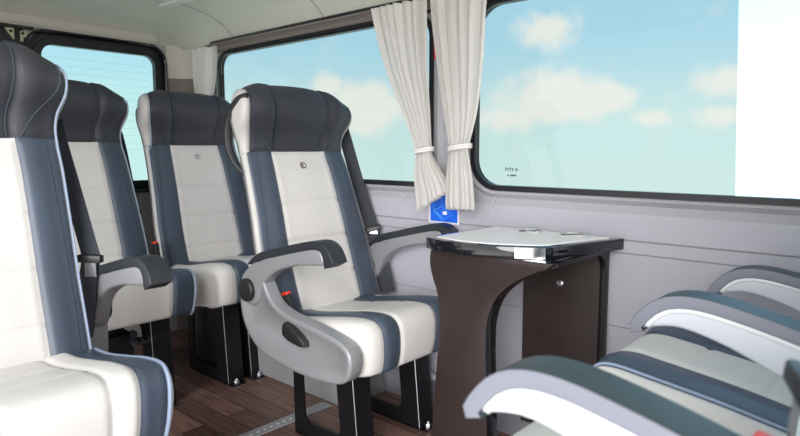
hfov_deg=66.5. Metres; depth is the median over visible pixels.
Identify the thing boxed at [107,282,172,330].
seat cushion
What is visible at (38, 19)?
trim
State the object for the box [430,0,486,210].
curtain
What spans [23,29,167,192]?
window
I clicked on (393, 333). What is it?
seat cushion
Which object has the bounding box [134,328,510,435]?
floor
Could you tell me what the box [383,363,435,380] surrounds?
baseboard
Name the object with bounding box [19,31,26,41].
latch plate
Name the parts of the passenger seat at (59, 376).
backrest, arm, armrest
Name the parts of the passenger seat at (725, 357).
armrest, armrest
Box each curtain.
[192,45,216,95]
[371,0,445,210]
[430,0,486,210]
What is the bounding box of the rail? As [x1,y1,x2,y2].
[239,401,331,435]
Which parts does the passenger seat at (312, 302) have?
grab handle, armrest, recline lever, backrest, edge trim, armrest, edge trim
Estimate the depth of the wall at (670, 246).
1.70 m
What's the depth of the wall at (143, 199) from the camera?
3.07 m
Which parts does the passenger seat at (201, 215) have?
backrest, edge trim, edge trim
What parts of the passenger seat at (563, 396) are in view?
armrest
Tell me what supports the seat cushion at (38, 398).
on the passenger seat at (59, 376)
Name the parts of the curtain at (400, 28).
tie cord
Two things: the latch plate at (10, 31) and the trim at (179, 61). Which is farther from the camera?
the trim at (179, 61)
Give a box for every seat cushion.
[0,361,112,435]
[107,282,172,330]
[198,255,254,275]
[315,300,435,366]
[512,421,562,435]
[619,334,792,433]
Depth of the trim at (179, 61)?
3.12 m
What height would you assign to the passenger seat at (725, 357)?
1.168 m
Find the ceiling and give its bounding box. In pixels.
[0,0,398,49]
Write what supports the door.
in the wall at (143, 199)
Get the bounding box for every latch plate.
[3,27,14,39]
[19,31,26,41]
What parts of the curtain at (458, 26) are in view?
tie cord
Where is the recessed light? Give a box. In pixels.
[155,0,193,7]
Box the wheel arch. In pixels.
[258,348,383,404]
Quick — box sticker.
[429,195,459,224]
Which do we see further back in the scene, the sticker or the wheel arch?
the wheel arch
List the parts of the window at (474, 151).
curtain rail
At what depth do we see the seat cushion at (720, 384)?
1.13 m
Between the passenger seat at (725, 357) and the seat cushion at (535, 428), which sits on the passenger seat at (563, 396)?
the seat cushion at (535, 428)
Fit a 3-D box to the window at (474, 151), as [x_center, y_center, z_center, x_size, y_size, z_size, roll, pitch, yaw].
[0.351,-0.394,1.858,3.400,0.629,0.067,6,9,42]
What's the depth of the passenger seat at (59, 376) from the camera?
1.42 m
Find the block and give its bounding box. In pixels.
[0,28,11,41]
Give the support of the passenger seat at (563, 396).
on the floor
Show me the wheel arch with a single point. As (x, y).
(270, 368)
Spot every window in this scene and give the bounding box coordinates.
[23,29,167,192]
[205,0,799,206]
[217,17,433,185]
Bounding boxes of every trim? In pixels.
[0,4,156,44]
[166,45,222,329]
[209,0,494,52]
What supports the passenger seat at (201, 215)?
on the floor
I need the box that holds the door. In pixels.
[0,23,33,44]
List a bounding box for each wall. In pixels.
[22,28,177,336]
[216,2,799,435]
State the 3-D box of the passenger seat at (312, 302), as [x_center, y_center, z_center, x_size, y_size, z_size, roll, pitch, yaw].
[-0.180,0.145,1.999,0.658,1.168,0.591,6,9,42]
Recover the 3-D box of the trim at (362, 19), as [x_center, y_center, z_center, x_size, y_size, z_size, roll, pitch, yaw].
[0.356,-0.693,1.817,3.423,0.054,0.050,6,9,42]
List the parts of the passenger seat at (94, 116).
backrest, edge trim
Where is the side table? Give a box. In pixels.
[426,226,623,435]
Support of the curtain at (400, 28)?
hanging from the window at (474, 151)
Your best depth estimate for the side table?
1.70 m
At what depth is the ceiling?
2.65 m
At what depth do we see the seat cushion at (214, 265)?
2.32 m
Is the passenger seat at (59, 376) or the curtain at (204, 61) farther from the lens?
the curtain at (204, 61)
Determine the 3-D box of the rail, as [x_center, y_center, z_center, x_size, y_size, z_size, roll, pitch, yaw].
[-0.725,0.753,1.791,0.050,0.006,1.360,6,9,42]
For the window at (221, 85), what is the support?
in the wall at (670, 246)
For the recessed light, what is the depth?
2.54 m
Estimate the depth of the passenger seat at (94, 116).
2.34 m
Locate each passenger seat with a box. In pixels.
[0,41,173,435]
[58,80,196,406]
[135,90,264,386]
[223,83,458,435]
[463,355,799,435]
[593,265,799,435]

